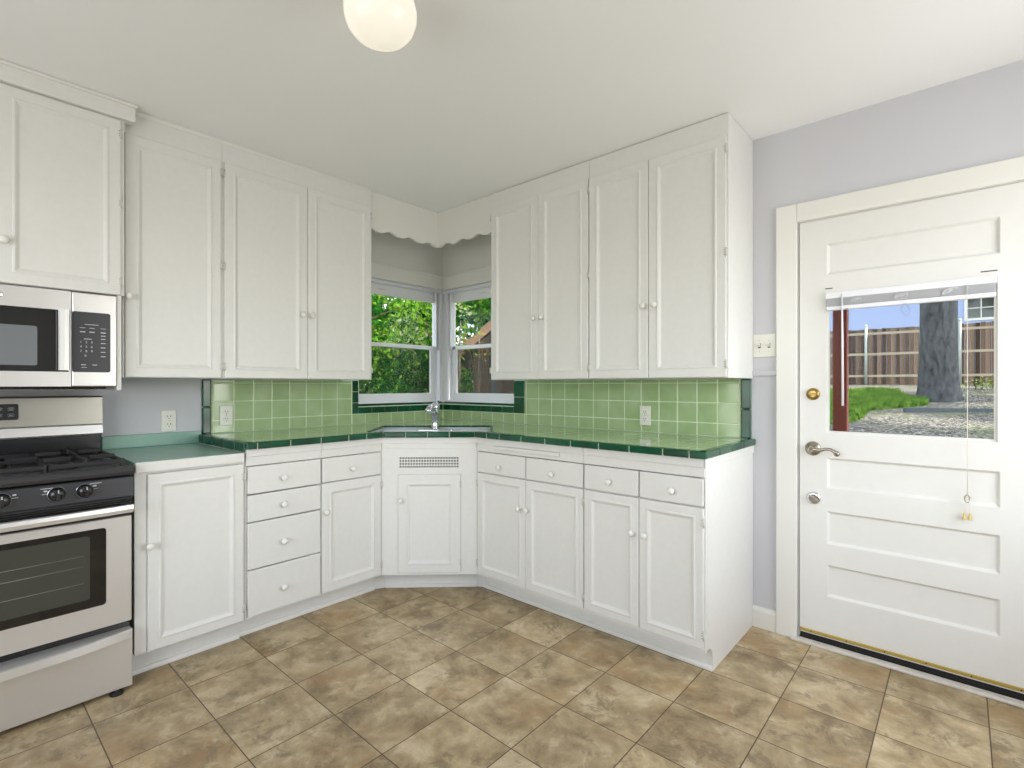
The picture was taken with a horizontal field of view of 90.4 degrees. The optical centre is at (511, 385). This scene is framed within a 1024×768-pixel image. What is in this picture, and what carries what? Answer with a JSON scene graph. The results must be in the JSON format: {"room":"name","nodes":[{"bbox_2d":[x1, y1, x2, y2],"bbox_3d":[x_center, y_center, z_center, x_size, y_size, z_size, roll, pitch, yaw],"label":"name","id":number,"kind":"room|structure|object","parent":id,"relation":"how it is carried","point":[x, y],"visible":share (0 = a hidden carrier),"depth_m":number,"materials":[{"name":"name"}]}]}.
{"room":"kitchen","nodes":[
{"label":"kitchen","id":0,"kind":"room"},
{"bbox_2d":[0,377,431,436],"bbox_3d":[-1.935,-0.015,2.771,0.120,2.495,4.220,0,0,41],"label":"wall","id":1,"kind":"structure","parent":0,"point":[136,408],"depth_m":2.69,"materials":[{"name":"grey paint"}]},
{"bbox_2d":[0,59,137,389],"bbox_3d":[-2.121,-0.620,2.119,0.450,1.282,0.836,0,0,41],"label":"upper cabinet","id":2,"kind":"object","parent":1,"relation":"attached to","point":[62,142],"visible":0.96,"depth_m":2.12,"materials":[{"name":"white paint"}]},
{"bbox_2d":[0,284,116,389],"bbox_3d":[-2.141,-0.188,2.088,0.456,0.414,0.760,0,0,41],"label":"microwave","id":3,"kind":"object","parent":2,"relation":"attached to","point":[50,339],"visible":1,"depth_m":2.09,"materials":[{"name":"grey"}]},
{"bbox_2d":[161,410,175,431],"bbox_3d":[-1.861,0.191,2.757,0.010,0.114,0.070,0,0,41],"label":"wall outlet","id":4,"kind":"object","parent":1,"relation":"attached to","point":[168,417],"visible":1,"depth_m":2.75,"materials":[{"name":"white plastic"}]},
{"bbox_2d":[165,422,172,427],"bbox_3d":[-1.858,0.212,2.755,0.004,0.033,0.033,0,0,41],"label":"socket","id":5,"kind":"object","parent":4,"relation":"attached to","point":[167,424],"depth_m":2.75,"materials":[{"name":"white plastic"}]},
{"bbox_2d":[165,414,172,419],"bbox_3d":[-1.858,0.170,2.755,0.004,0.033,0.033,0,0,41],"label":"socket","id":6,"kind":"object","parent":4,"relation":"attached to","point":[167,416],"depth_m":2.75,"materials":[{"name":"white plastic"}]},
{"bbox_2d":[121,111,223,378],"bbox_3d":[-1.750,-0.648,2.572,0.405,1.225,0.419,0,0,41],"label":"upper cabinet","id":7,"kind":"object","parent":1,"relation":"attached to","point":[171,303],"visible":0.94,"depth_m":2.45,"materials":[{"name":"white paint"}]},
{"bbox_2d":[222,140,372,379],"bbox_3d":[-1.320,-0.648,3.058,0.405,1.225,0.889,0,0,41],"label":"upper cabinet","id":8,"kind":"object","parent":1,"relation":"attached to","point":[297,289],"visible":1,"depth_m":2.89,"materials":[{"name":"white paint"}]},
{"bbox_2d":[202,379,442,433],"bbox_3d":[-1.170,0.120,3.554,0.044,0.310,1.791,0,0,41],"label":"tile backsplash","id":9,"kind":"structure","parent":1,"relation":"attached to","point":[257,405],"depth_m":3.26,"materials":[{"name":"green tile"}]},
{"bbox_2d":[220,406,232,425],"bbox_3d":[-1.665,0.175,2.963,0.010,0.114,0.070,0,0,41],"label":"wall outlet","id":10,"kind":"object","parent":9,"relation":"attached to","point":[226,412],"visible":1,"depth_m":2.96,"materials":[{"name":"white plastic"}]},
{"bbox_2d":[223,409,229,414],"bbox_3d":[-1.662,0.154,2.961,0.004,0.033,0.033,0,0,41],"label":"socket","id":11,"kind":"object","parent":10,"relation":"attached to","point":[225,411],"depth_m":2.96,"materials":[{"name":"white plastic"}]},
{"bbox_2d":[357,278,442,403],"bbox_3d":[-0.874,-0.325,3.975,0.105,0.945,0.830,0,0,41],"label":"window","id":12,"kind":"structure","parent":1,"relation":"in","point":[380,287],"depth_m":4.11,"materials":[{"name":"white wood"}]},
{"bbox_2d":[371,229,490,275],"bbox_3d":[-0.538,-1.082,3.582,0.900,0.360,0.915,0,0,41],"label":"trim","id":13,"kind":"structure","parent":1,"relation":"attached to","point":[386,248],"depth_m":3.97,"materials":[{"name":"white paint"}]},
{"bbox_2d":[371,261,490,290],"bbox_3d":[-0.547,-0.846,3.647,0.800,0.118,0.830,0,0,41],"label":"trim","id":14,"kind":"structure","parent":1,"relation":"attached to","point":[379,270],"depth_m":3.96,"materials":[{"name":"white paint"}]},
{"bbox_2d":[443,294,443,399],"bbox_3d":[-0.578,-0.325,4.317,0.096,0.945,0.096,0,0,41],"label":"trim","id":15,"kind":"structure","parent":1,"relation":"attached to","point":[443,294],"depth_m":4.25,"materials":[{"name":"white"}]},
{"bbox_2d":[0,0,1023,212],"bbox_3d":[-0.399,-1.312,1.413,4.220,0.100,4.220,0,0,41],"label":"ceiling","id":16,"kind":"structure","parent":0,"point":[484,98],"depth_m":2.01,"materials":[{"name":"white paint"}]},
{"bbox_2d":[343,0,416,51],"bbox_3d":[-0.398,-1.150,1.542,0.216,0.223,0.216,0,0,41],"label":"ceiling light","id":17,"kind":"object","parent":16,"relation":"attached to","point":[379,25],"visible":1,"depth_m":1.50,"materials":[{"name":"white glass"}]},
{"bbox_2d":[0,586,1023,767],"bbox_3d":[-0.399,1.293,1.413,4.220,0.120,4.220,0,0,41],"label":"floor","id":18,"kind":"structure","parent":0,"point":[420,677],"depth_m":1.95,"materials":[{"name":"tile"}]},
{"bbox_2d":[0,396,134,731],"bbox_3d":[-2.023,0.641,1.989,0.743,1.183,0.763,0,0,41],"label":"gas range","id":19,"kind":"object","parent":18,"relation":"on","point":[66,506],"visible":1,"depth_m":1.94,"materials":[{"name":"silver metal"}]},
{"bbox_2d":[0,454,134,487],"bbox_3d":[-2.036,0.342,1.999,0.681,0.038,0.762,0,0,41],"label":"cooktop","id":20,"kind":"object","parent":19,"relation":"in","point":[105,471],"depth_m":1.96,"materials":[{"name":"black metal"}]},
{"bbox_2d":[130,462,245,675],"bbox_3d":[-1.648,0.795,2.475,0.679,0.875,0.436,0,0,41],"label":"base cabinet","id":21,"kind":"object","parent":18,"relation":"on","point":[188,523],"visible":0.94,"depth_m":2.26,"materials":[{"name":"white paint"}]},
{"bbox_2d":[101,431,243,473],"bbox_3d":[-1.658,0.309,2.489,0.667,0.111,0.443,0,0,41],"label":"countertop","id":22,"kind":"structure","parent":21,"relation":"on","point":[151,452],"depth_m":2.48,"materials":[{"name":"teal laminate"}]},
{"bbox_2d":[201,443,320,636],"bbox_3d":[-1.377,0.770,2.781,0.679,0.926,0.382,0,0,41],"label":"base cabinet","id":23,"kind":"object","parent":18,"relation":"on","point":[282,484],"visible":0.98,"depth_m":2.57,"materials":[{"name":"white paint"}]},
{"bbox_2d":[199,419,755,459],"bbox_3d":[-0.258,0.296,2.734,2.438,0.050,1.810,0,0,41],"label":"countertop","id":24,"kind":"structure","parent":23,"relation":"on","point":[675,445],"depth_m":2.75,"materials":[{"name":"green tile"}]},
{"bbox_2d":[372,427,489,431],"bbox_3d":[-0.497,0.379,3.250,0.742,0.192,0.406,0,0,-2],"label":"sink","id":25,"kind":"object","parent":24,"relation":"in","point":[384,429],"visible":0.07,"depth_m":3.44,"materials":[{"name":"silver metal"}]},
{"bbox_2d":[416,400,453,430],"bbox_3d":[-0.494,0.200,3.361,0.229,0.199,0.228,0,0,-29],"label":"faucet","id":26,"kind":"object","parent":24,"relation":"on","point":[434,407],"visible":1,"depth_m":3.37,"materials":[{"name":"silver metal"}]},
{"bbox_2d":[312,438,382,610],"bbox_3d":[-1.122,0.770,3.070,0.679,0.926,0.386,0,0,41],"label":"base cabinet","id":27,"kind":"object","parent":18,"relation":"on","point":[351,485],"visible":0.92,"depth_m":2.86,"materials":[{"name":"white paint"}]},
{"bbox_2d":[373,437,485,588],"bbox_3d":[-0.508,0.770,3.280,0.689,0.926,0.592,0,0,-2],"label":"base cabinet","id":28,"kind":"object","parent":18,"relation":"on","point":[429,492],"visible":0.99,"depth_m":3.02,"materials":[{"name":"white paint"}]},
{"bbox_2d":[399,457,458,467],"bbox_3d":[-0.494,0.457,3.033,0.360,0.074,0.020,0,0,-2],"label":"vent grille","id":29,"kind":"object","parent":28,"relation":"attached to","point":[404,462],"depth_m":3.03,"materials":[{"name":"white metal"}]},
{"bbox_2d":[476,438,593,627],"bbox_3d":[0.268,0.770,3.011,0.789,0.926,0.679,0,0,41],"label":"base cabinet","id":30,"kind":"object","parent":18,"relation":"on","point":[531,495],"visible":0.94,"depth_m":2.75,"materials":[{"name":"white paint"}]},
{"bbox_2d":[583,445,753,671],"bbox_3d":[0.787,0.770,2.559,0.614,0.926,0.689,0,0,41],"label":"base cabinet","id":31,"kind":"object","parent":18,"relation":"on","point":[668,540],"visible":0.94,"depth_m":2.31,"materials":[{"name":"white paint"}]},
{"bbox_2d":[450,59,1023,610],"bbox_3d":[1.004,-0.015,2.910,4.100,2.495,0.120,0,0,41],"label":"wall","id":32,"kind":"structure","parent":0,"point":[977,119],"depth_m":2.36,"materials":[{"name":"grey paint"}]},
{"bbox_2d":[443,282,514,403],"bbox_3d":[-0.246,-0.325,4.018,0.820,0.945,0.105,0,0,41],"label":"window","id":33,"kind":"structure","parent":32,"relation":"in","point":[478,291],"depth_m":4.18,"materials":[{"name":"white wood"}]},
{"bbox_2d":[490,160,589,379],"bbox_3d":[0.255,-0.647,3.211,0.770,1.222,0.405,0,0,41],"label":"upper cabinet","id":34,"kind":"object","parent":32,"relation":"attached to","point":[539,290],"visible":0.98,"depth_m":3.05,"materials":[{"name":"white paint"}]},
{"bbox_2d":[371,191,490,247],"bbox_3d":[-0.523,-1.133,3.336,0.563,0.253,0.579,0,0,41],"label":"scalloped valance","id":35,"kind":"object","parent":34,"relation":"attached to","point":[401,219],"visible":0.99,"depth_m":3.51,"materials":[{"name":"white paint"}]},
{"bbox_2d":[443,379,750,437],"bbox_3d":[0.338,0.120,3.426,2.410,0.310,0.044,0,0,41],"label":"tile backsplash","id":36,"kind":"structure","parent":32,"relation":"attached to","point":[701,407],"depth_m":3.08,"materials":[{"name":"green tile"}]},
{"bbox_2d":[640,406,650,425],"bbox_3d":[0.786,0.178,3.002,0.070,0.114,0.010,0,0,41],"label":"wall outlet","id":37,"kind":"object","parent":36,"relation":"attached to","point":[645,411],"visible":1,"depth_m":3.00,"materials":[{"name":"white plastic"}]},
{"bbox_2d":[588,112,752,378],"bbox_3d":[0.821,-0.648,2.715,0.763,1.224,0.412,0,0,41],"label":"upper cabinet","id":38,"kind":"object","parent":32,"relation":"attached to","point":[670,273],"visible":1,"depth_m":2.53,"materials":[{"name":"white paint"}]},
{"bbox_2d":[752,605,775,632],"bbox_3d":[1.828,1.181,2.091,1.580,0.104,0.014,0,0,41],"label":"baseboard","id":39,"kind":"structure","parent":32,"relation":"attached to","point":[763,618],"depth_m":2.57,"materials":[{"name":"white paint"}]},
{"bbox_2d":[752,370,775,375],"bbox_3d":[1.280,-0.062,2.578,0.114,0.029,0.012,0,0,41],"label":"trim","id":40,"kind":"structure","parent":32,"relation":"attached to","point":[756,372],"depth_m":2.57,"materials":[{"name":"grey paint"}]},
{"bbox_2d":[753,334,775,356],"bbox_3d":[1.276,-0.202,2.576,0.107,0.116,0.020,0,0,41],"label":"light switch","id":41,"kind":"object","parent":32,"relation":"attached to","point":[764,345],"visible":1,"depth_m":2.58,"materials":[{"name":"white plastic"}]},
{"bbox_2d":[776,156,1023,636],"bbox_3d":[1.739,0.175,2.245,1.014,2.115,0.142,0,0,41],"label":"trim","id":42,"kind":"structure","parent":32,"relation":"attached to","point":[789,218],"depth_m":2.48,"materials":[{"name":"white paint"}]},
{"bbox_2d":[790,635,1023,708],"bbox_3d":[1.732,1.226,2.239,0.880,0.014,0.162,0,0,41],"label":"trim","id":43,"kind":"structure","parent":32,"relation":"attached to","point":[1008,700],"depth_m":2.16,"materials":[{"name":"white paint"}]},
{"bbox_2d":[826,275,996,520],"bbox_3d":[1.697,0.055,2.201,0.584,0.978,0.039,0,0,41],"label":"mini blind","id":44,"kind":"object","parent":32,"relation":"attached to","point":[977,287],"visible":1,"depth_m":2.17,"materials":[{"name":"white plastic"}]},
{"bbox_2d":[800,182,1023,700],"bbox_3d":[1.703,0.217,2.204,0.815,2.012,0.100,0,0,41],"label":"door","id":45,"kind":"structure","parent":32,"relation":"in","point":[892,570],"depth_m":2.18,"materials":[{"name":"white paint"}]},
{"label":"outside","id":46,"kind":"structure","parent":0,"visible":0},
{"bbox_2d":[414,373,993,438],"bbox_3d":[11.522,-0.114,14.887,56.000,2.994,60.000,0,0,41],"label":"ground","id":47,"kind":"structure","parent":46,"point":[885,421],"depth_m":10.49,"materials":[{"name":"grey gravel"}]},
{"bbox_2d":[359,369,425,393],"bbox_3d":[-1.578,0.607,6.906,1.843,1.635,1.829,0,0,41],"label":"shrub","id":48,"kind":"object","parent":47,"relation":"on","point":[385,390],"visible":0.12,"depth_m":6.53,"materials":[{"name":"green plant"}]},
{"bbox_2d":[360,294,431,388],"bbox_3d":[-1.941,-0.453,8.325,2.094,3.704,1.547,0,0,-24],"label":"leafy tree","id":49,"kind":"object","parent":47,"relation":"on","point":[409,307],"visible":0.37,"depth_m":8.33,"materials":[{"name":"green plant"}]},
{"bbox_2d":[359,294,488,393],"bbox_3d":[-2.891,-1.693,12.592,4.463,6.017,4.236,0,0,41],"label":"leafy tree","id":50,"kind":"object","parent":47,"relation":"on","point":[418,362],"visible":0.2,"depth_m":11.76,"materials":[{"name":"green plant"}]},
{"bbox_2d":[359,296,490,393],"bbox_3d":[-2.159,-2.550,16.646,7.721,7.720,7.215,0,0,41],"label":"leafy tree","id":51,"kind":"object","parent":47,"relation":"on","point":[481,317],"visible":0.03,"depth_m":15.26,"materials":[{"name":"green plant"}]},
{"bbox_2d":[383,300,473,356],"bbox_3d":[-1.665,-0.860,9.709,1.671,4.243,1.374,0,0,28],"label":"leafy tree","id":52,"kind":"object","parent":47,"relation":"on","point":[458,304],"visible":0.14,"depth_m":9.83,"materials":[{"name":"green plant"}]},
{"bbox_2d":[427,323,475,392],"bbox_3d":[-0.816,0.096,7.371,0.831,2.544,0.746,0,0,0],"label":"shrub","id":53,"kind":"object","parent":47,"relation":"on","point":[468,329],"visible":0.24,"depth_m":7.32,"materials":[{"name":"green plant"}]},
{"bbox_2d":[456,328,490,392],"bbox_3d":[-0.608,0.230,7.649,0.659,2.225,0.505,0,0,-20],"label":"shrub","id":54,"kind":"object","parent":47,"relation":"on","point":[478,381],"visible":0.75,"depth_m":7.61,"materials":[{"name":"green plant"}]},
{"bbox_2d":[458,320,513,393],"bbox_3d":[0.649,-0.265,9.908,3.260,3.264,3.785,0,0,0],"label":"garden shed","id":55,"kind":"object","parent":47,"relation":"on","point":[487,385],"visible":0.03,"depth_m":8.50,"materials":[{"name":"brown wood"}]},
{"bbox_2d":[830,386,930,424],"bbox_3d":[7.940,0.464,14.105,5.562,0.933,11.340,0,0,41],"label":"grass","id":56,"kind":"structure","parent":47,"relation":"on","point":[863,400],"depth_m":13.06,"materials":[{"name":"green plant"}]},
{"bbox_2d":[830,319,993,384],"bbox_3d":[16.039,-1.209,19.229,21.018,2.525,0.147,0,0,41],"label":"fence","id":57,"kind":"object","parent":47,"relation":"on","point":[867,347],"visible":0.26,"depth_m":19.98,"materials":[{"name":"brown wood"}]},
{"bbox_2d":[830,297,993,374],"bbox_3d":[22.991,-4.266,29.374,27.200,7.900,8.300,0,0,41],"label":"neighbor house","id":58,"kind":"structure","parent":47,"relation":"on","point":[980,310],"depth_m":26.86,"materials":[{"name":"blue"}]},
{"bbox_2d":[916,300,964,401],"bbox_3d":[12.938,-5.347,12.250,14.862,11.831,15.959,0,0,41],"label":"oak tree","id":59,"kind":"object","parent":47,"relation":"on","point":[938,361],"visible":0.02,"depth_m":13.68,"materials":[{"name":"grey plant"}]},
{"bbox_2d":[903,407,992,412],"bbox_3d":[9.796,0.581,11.450,1.631,0.150,0.120,0,0,18],"label":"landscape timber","id":60,"kind":"object","parent":47,"relation":"on","point":[905,409],"visible":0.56,"depth_m":11.40,"materials":[{"name":"grey wood"}]},
{"bbox_2d":[960,376,993,389],"bbox_3d":[15.122,-0.046,16.630,0.963,0.555,0.543,0,0,41],"label":"plant","id":61,"kind":"object","parent":47,"relation":"on","point":[974,384],"visible":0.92,"depth_m":16.59,"materials":[{"name":"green plant"}]},
{"bbox_2d":[976,375,993,386],"bbox_3d":[16.325,-0.114,17.199,0.580,0.555,0.980,0,0,-39],"label":"plant","id":62,"kind":"object","parent":47,"relation":"on","point":[989,379],"visible":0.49,"depth_m":17.25,"materials":[{"name":"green plant"}]},
{"bbox_3d":[2.804,1.348,2.757,3.800,0.170,2.025,0,0,41],"label":"porch slab","id":63,"kind":"object","parent":47,"relation":"on","visible":0},
{"bbox_2d":[833,309,848,431],"bbox_3d":[2.588,-0.015,4.005,0.115,2.555,0.110,0,0,41],"label":"porch post","id":64,"kind":"object","parent":63,"relation":"on","point":[840,413],"visible":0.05,"depth_m":3.98,"materials":[{"name":"red paint"}]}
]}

